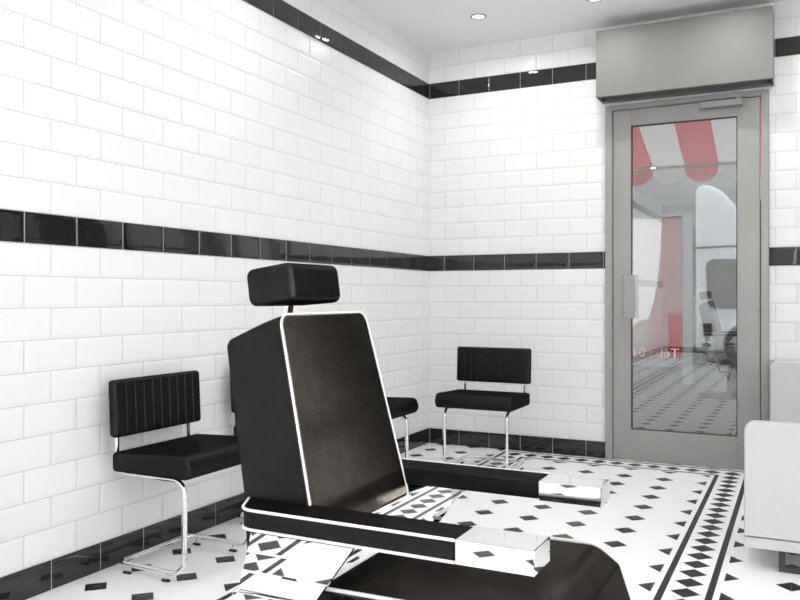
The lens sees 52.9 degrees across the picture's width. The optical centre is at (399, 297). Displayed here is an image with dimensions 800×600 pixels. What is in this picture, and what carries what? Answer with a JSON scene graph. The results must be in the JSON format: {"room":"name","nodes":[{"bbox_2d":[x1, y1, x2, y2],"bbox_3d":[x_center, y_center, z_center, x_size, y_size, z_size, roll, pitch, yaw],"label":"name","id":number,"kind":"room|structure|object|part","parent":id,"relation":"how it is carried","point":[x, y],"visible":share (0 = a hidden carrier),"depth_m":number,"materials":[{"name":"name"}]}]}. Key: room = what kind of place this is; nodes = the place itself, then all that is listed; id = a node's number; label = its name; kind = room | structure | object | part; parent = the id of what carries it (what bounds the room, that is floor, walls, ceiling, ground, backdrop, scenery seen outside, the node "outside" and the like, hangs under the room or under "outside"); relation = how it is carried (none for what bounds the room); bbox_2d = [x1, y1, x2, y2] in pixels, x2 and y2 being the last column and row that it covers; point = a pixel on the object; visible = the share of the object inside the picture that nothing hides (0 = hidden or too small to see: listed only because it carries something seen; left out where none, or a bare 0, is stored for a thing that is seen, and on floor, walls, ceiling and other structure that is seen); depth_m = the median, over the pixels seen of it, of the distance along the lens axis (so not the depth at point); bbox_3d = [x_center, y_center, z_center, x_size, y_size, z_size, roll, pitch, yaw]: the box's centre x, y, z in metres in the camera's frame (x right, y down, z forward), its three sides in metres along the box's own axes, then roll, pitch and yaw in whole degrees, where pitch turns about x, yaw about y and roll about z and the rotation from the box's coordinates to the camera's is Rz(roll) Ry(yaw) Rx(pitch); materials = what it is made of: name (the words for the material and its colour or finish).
{"room":"salon","nodes":[
{"label":"salon","id":0,"kind":"room"},
{"bbox_2d":[0,0,428,577],"bbox_3d":[-1.998,-0.315,0.953,0.150,2.490,9.750,0,0,27],"label":"wall","id":1,"kind":"structure","parent":0,"point":[218,116],"depth_m":3.03,"materials":[{"name":"white tile"}]},
{"bbox_2d":[0,209,428,270],"bbox_3d":[-1.963,-0.216,0.849,0.005,0.096,9.594,0,0,27],"label":"trim","id":2,"kind":"structure","parent":1,"relation":"attached to","point":[15,226],"depth_m":3.06,"materials":[{"name":"black tile"}]},
{"bbox_2d":[0,428,428,599],"bbox_3d":[-1.963,0.883,0.849,0.005,0.094,9.594,0,0,27],"label":"baseboard","id":3,"kind":"structure","parent":1,"relation":"attached to","point":[38,579],"depth_m":2.78,"materials":[{"name":"black tile"}]},
{"bbox_2d":[243,0,428,98],"bbox_3d":[-1.963,-1.316,0.849,0.005,0.096,9.594,0,0,27],"label":"trim","id":4,"kind":"structure","parent":1,"relation":"attached to","point":[281,10],"depth_m":4.13,"materials":[{"name":"black tile"}]},
{"bbox_2d":[26,443,799,599],"bbox_3d":[-0.131,0.990,-0.065,4.400,0.120,9.900,0,0,27],"label":"floor","id":5,"kind":"structure","parent":0,"point":[675,531],"depth_m":3.14,"materials":[{"name":"white tile"}]},
{"bbox_2d":[108,370,246,582],"bbox_3d":[-0.732,0.604,2.808,0.358,0.652,0.430,0,0,27],"label":"chair","id":6,"kind":"object","parent":5,"relation":"on","point":[137,405],"visible":0.9,"depth_m":2.73,"materials":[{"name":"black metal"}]},
{"bbox_3d":[-0.866,0.374,2.875,0.043,0.192,0.430,0,0,27],"label":"backrest","id":7,"kind":"part","parent":6,"relation":"part of","materials":[{"name":"black leather"}]},
{"bbox_3d":[-0.722,0.545,2.803,0.336,0.076,0.420,0,0,27],"label":"seat","id":8,"kind":"part","parent":6,"relation":"part of","materials":[{"name":"black leather"}]},
{"bbox_3d":[-0.751,0.638,2.817,0.316,0.537,0.370,0,0,27],"label":"tube frame","id":9,"kind":"part","parent":6,"relation":"part of","materials":[{"name":"silver metal"}]},
{"bbox_2d":[230,376,243,524],"bbox_3d":[-0.446,0.604,3.378,0.358,0.652,0.430,0,0,27],"label":"chair","id":10,"kind":"object","parent":5,"relation":"on","point":[241,515],"visible":0.16,"depth_m":3.26,"materials":[{"name":"silver metal"}]},
{"bbox_3d":[-0.580,0.374,3.445,0.043,0.192,0.430,0,0,27],"label":"backrest","id":11,"kind":"part","parent":10,"relation":"part of","materials":[{"name":"black leather"}]},
{"bbox_3d":[-0.436,0.545,3.373,0.336,0.076,0.420,0,0,27],"label":"seat","id":12,"kind":"part","parent":10,"relation":"part of","materials":[{"name":"black leather"}]},
{"bbox_3d":[-0.465,0.638,3.388,0.316,0.537,0.370,0,0,27],"label":"tube frame","id":13,"kind":"part","parent":10,"relation":"part of","materials":[{"name":"silver metal"}]},
{"bbox_2d":[386,397,417,458],"bbox_3d":[-0.158,0.604,3.954,0.358,0.652,0.430,0,0,27],"label":"chair","id":14,"kind":"object","parent":5,"relation":"on","point":[398,406],"visible":0.09,"depth_m":3.98,"materials":[{"name":"black leather"}]},
{"bbox_3d":[-0.147,0.545,3.949,0.336,0.076,0.420,0,0,27],"label":"seat","id":15,"kind":"part","parent":14,"relation":"part of","materials":[{"name":"black leather"}]},
{"bbox_3d":[-0.177,0.638,3.964,0.316,0.537,0.370,0,0,27],"label":"tube frame","id":16,"kind":"part","parent":14,"relation":"part of","materials":[{"name":"silver metal"}]},
{"bbox_2d":[227,263,632,599],"bbox_3d":[0.176,0.435,1.314,0.905,0.990,0.646,0,0,27],"label":"barber chair","id":17,"kind":"object","parent":5,"relation":"on","point":[325,476],"visible":1,"depth_m":1.32,"materials":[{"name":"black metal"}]},
{"bbox_3d":[-0.209,0.040,1.486,0.018,0.056,0.018,0,0,27],"label":"headrest post","id":18,"kind":"part","parent":17,"relation":"part of","materials":[{"name":"silver metal"}]},
{"bbox_3d":[-0.159,0.410,1.214,0.207,0.092,0.010,0,0,27],"label":"plate","id":19,"kind":"part","parent":17,"relation":"part of","materials":[{"name":"silver metal"}]},
{"bbox_3d":[-0.145,0.234,1.448,0.191,0.408,0.332,0,0,27],"label":"backrest","id":20,"kind":"part","parent":17,"relation":"part of","materials":[{"name":"black leather"}]},
{"bbox_3d":[-0.098,0.204,1.424,0.090,0.348,0.324,0,0,27],"label":"panel","id":21,"kind":"part","parent":17,"relation":"part of","materials":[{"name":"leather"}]},
{"bbox_3d":[-0.085,0.344,1.209,0.392,0.033,0.070,0,0,27],"label":"armrest","id":22,"kind":"part","parent":17,"relation":"part of","materials":[{"name":"black leather"}]},
{"bbox_3d":[0.039,0.410,1.609,0.207,0.092,0.009,0,0,27],"label":"plate","id":23,"kind":"part","parent":17,"relation":"part of","materials":[{"name":"silver metal"}]},
{"bbox_2d":[319,540,629,599],"bbox_3d":[0.140,0.498,1.312,0.408,0.120,0.388,0,0,27],"label":"seat cushion","id":24,"kind":"object","parent":17,"relation":"on","point":[576,569],"depth_m":1.27,"materials":[{"name":"leather"}]},
{"bbox_3d":[0.087,0.344,1.553,0.392,0.033,0.070,0,0,27],"label":"armrest","id":25,"kind":"part","parent":17,"relation":"part of","materials":[{"name":"black leather"}]},
{"bbox_3d":[0.140,0.345,1.096,0.111,0.034,0.072,0,0,27],"label":"chrome arm","id":26,"kind":"part","parent":17,"relation":"part of","materials":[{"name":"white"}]},
{"bbox_3d":[0.313,0.345,1.441,0.111,0.034,0.072,0,0,27],"label":"chrome arm","id":27,"kind":"part","parent":17,"relation":"part of","materials":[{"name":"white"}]},
{"bbox_2d":[435,346,531,469],"bbox_3d":[0.449,0.604,4.316,0.430,0.652,0.358,0,0,27],"label":"chair","id":28,"kind":"object","parent":5,"relation":"on","point":[476,364],"visible":0.94,"depth_m":4.37,"materials":[{"name":"black leather"}]},
{"bbox_3d":[0.444,0.545,4.306,0.420,0.076,0.336,0,0,27],"label":"seat","id":29,"kind":"part","parent":28,"relation":"part of","materials":[{"name":"black leather"}]},
{"bbox_3d":[0.459,0.638,4.335,0.370,0.537,0.316,0,0,27],"label":"tube frame","id":30,"kind":"part","parent":28,"relation":"part of","materials":[{"name":"silver metal"}]},
{"bbox_3d":[0.516,0.374,4.450,0.430,0.192,0.043,0,0,27],"label":"backrest","id":31,"kind":"part","parent":28,"relation":"part of","materials":[{"name":"black leather"}]},
{"bbox_2d":[744,420,799,574],"bbox_3d":[1.597,0.676,2.849,0.662,0.507,0.560,0,0,27],"label":"armchair","id":32,"kind":"object","parent":5,"relation":"on","point":[771,448],"visible":1,"depth_m":2.71,"materials":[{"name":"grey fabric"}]},
{"bbox_3d":[1.597,0.835,2.850,0.660,0.034,0.559,0,0,27],"label":"panel","id":33,"kind":"part","parent":32,"relation":"part of","materials":[{"name":"white"}]},
{"bbox_3d":[1.489,0.891,2.633,0.448,0.077,0.020,0,0,27],"label":"foot frame","id":34,"kind":"part","parent":32,"relation":"part of","materials":[{"name":"grey metal"}]},
{"bbox_2d":[770,359,799,422],"bbox_3d":[2.199,0.627,3.984,0.660,0.606,0.252,0,0,27],"label":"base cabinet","id":35,"kind":"object","parent":5,"relation":"on","point":[784,373],"visible":0.53,"depth_m":3.99,"materials":[{"name":"grey fabric"}]},
{"bbox_2d":[348,0,784,53],"bbox_3d":[-0.131,-1.620,-0.065,4.400,0.120,9.900,0,0,27],"label":"ceiling","id":36,"kind":"structure","parent":0,"point":[434,26],"depth_m":4.43,"materials":[{"name":"white paint"}]},
{"bbox_2d":[470,14,486,19],"bbox_3d":[0.435,-1.557,4.460,0.089,0.005,0.089,0,0,27],"label":"recessed light","id":37,"kind":"object","parent":36,"relation":"in","point":[474,16],"visible":1,"depth_m":4.45,"materials":[{"name":"grey metal"}]},
{"bbox_2d":[429,0,799,441],"bbox_3d":[2.052,-0.315,4.294,4.100,2.490,0.150,0,0,27],"label":"wall","id":38,"kind":"structure","parent":0,"point":[520,170],"depth_m":4.82,"materials":[{"name":"white tile"}]},
{"bbox_2d":[429,62,595,98],"bbox_3d":[0.855,-1.316,4.806,1.499,0.096,0.005,0,0,27],"label":"trim","id":39,"kind":"structure","parent":38,"relation":"attached to","point":[581,72],"depth_m":4.88,"materials":[{"name":"black tile"}]},
{"bbox_2d":[429,252,604,270],"bbox_3d":[0.687,-0.216,4.891,1.122,0.096,0.005,0,0,27],"label":"trim","id":40,"kind":"structure","parent":38,"relation":"attached to","point":[573,260],"depth_m":4.87,"materials":[{"name":"black tile"}]},
{"bbox_2d":[429,428,604,457],"bbox_3d":[0.687,0.883,4.891,1.122,0.094,0.005,0,0,27],"label":"baseboard","id":41,"kind":"structure","parent":38,"relation":"attached to","point":[585,448],"depth_m":4.86,"materials":[{"name":"black tile"}]},
{"bbox_2d":[596,5,773,103],"bbox_3d":[1.536,-1.302,4.370,0.898,0.370,0.174,0,0,27],"label":"box","id":42,"kind":"object","parent":38,"relation":"attached to","point":[733,50],"visible":1,"depth_m":4.29,"materials":[{"name":"grey paint"}]},
{"bbox_2d":[601,79,771,100],"bbox_3d":[1.531,-1.131,4.359,0.890,0.021,0.110,0,0,27],"label":"grille","id":43,"kind":"object","parent":42,"relation":"attached to","point":[679,86],"depth_m":4.34,"materials":[{"name":"grey metal"}]},
{"bbox_2d":[605,89,768,469],"bbox_3d":[1.580,-0.084,4.465,0.857,2.028,0.166,0,0,27],"label":"door","id":44,"kind":"structure","parent":38,"relation":"in","point":[622,441],"depth_m":4.42,"materials":[{"name":"grey metal"}]},
{"bbox_3d":[1.302,-0.004,4.551,0.065,0.244,0.043,0,0,27],"label":"push plate handle","id":45,"kind":"part","parent":44,"relation":"part of","materials":[{"name":"grey metal"}]},
{"bbox_3d":[1.726,-1.049,4.322,0.212,0.050,0.041,0,0,27],"label":"closer arm","id":46,"kind":"part","parent":44,"relation":"part of","materials":[{"name":"grey metal"}]},
{"bbox_2d":[633,101,760,185],"bbox_3d":[1.840,-1.288,5.526,4.437,0.770,1.843,0,0,27],"label":"awning","id":47,"kind":"object","parent":38,"relation":"attached to","point":[698,149],"visible":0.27,"depth_m":6.15,"materials":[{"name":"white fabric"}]},
{"bbox_2d":[769,247,799,265],"bbox_3d":[2.900,-0.216,3.782,2.114,0.096,0.005,0,0,27],"label":"trim","id":48,"kind":"structure","parent":38,"relation":"attached to","point":[777,255],"depth_m":4.22,"materials":[{"name":"black tile"}]},
{"bbox_2d":[774,36,799,56],"bbox_3d":[2.685,-1.316,3.890,2.594,0.096,0.005,0,0,27],"label":"trim","id":49,"kind":"structure","parent":38,"relation":"attached to","point":[788,46],"depth_m":4.22,"materials":[{"name":"black tile"}]},
{"label":"outside","id":50,"kind":"structure","parent":0,"visible":0},
{"bbox_2d":[633,345,735,410],"bbox_3d":[9.270,1.070,14.351,36.000,0.040,19.400,0,0,27],"label":"ground","id":51,"kind":"structure","parent":50,"point":[713,386],"depth_m":9.57,"materials":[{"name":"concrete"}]},
{"bbox_2d":[633,213,692,383],"bbox_3d":[3.145,0.017,9.937,0.882,2.066,0.120,0,0,27],"label":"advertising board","id":52,"kind":"object","parent":51,"relation":"on","point":[662,243],"visible":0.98,"depth_m":9.86,"materials":[{"name":"red"}]},
{"bbox_2d":[633,169,760,344],"bbox_3d":[7.423,-3.450,17.362,30.000,9.000,0.470,0,0,27],"label":"building","id":53,"kind":"structure","parent":51,"relation":"on","point":[654,197],"depth_m":17.79,"materials":[{"name":"grey metal"}]},
{"bbox_3d":[6.917,-0.800,17.358,1.140,1.540,0.010,0,0,27],"label":"pane","id":54,"kind":"part","parent":53,"relation":"part of","materials":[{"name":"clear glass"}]},
{"bbox_2d":[693,185,735,364],"bbox_3d":[6.984,-0.326,11.945,4.839,2.752,1.950,0,0,27],"label":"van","id":55,"kind":"object","parent":51,"relation":"on","point":[715,248],"visible":0.56,"depth_m":12.03,"materials":[{"name":"grey paint"}]},
{"bbox_3d":[4.584,0.883,12.087,0.085,0.118,0.055,0,0,27],"label":"trim","id":56,"kind":"part","parent":55,"relation":"part of","materials":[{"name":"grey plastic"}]},
{"bbox_3d":[4.603,0.717,12.078,0.127,0.057,0.055,0,0,27],"label":"trim","id":57,"kind":"part","parent":55,"relation":"part of","materials":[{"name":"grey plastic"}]},
{"bbox_3d":[4.616,0.483,12.072,0.127,0.193,0.055,0,0,27],"label":"trim","id":58,"kind":"part","parent":55,"relation":"part of","materials":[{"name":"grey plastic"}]},
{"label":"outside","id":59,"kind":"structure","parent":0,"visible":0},
{"bbox_2d":[633,405,735,434],"bbox_3d":[-3.043,1.020,8.300,19.400,0.140,2.449,0,0,27],"label":"pavement","id":60,"kind":"structure","parent":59,"point":[711,421],"depth_m":6.25,"materials":[{"name":"grey tile"}]}
]}

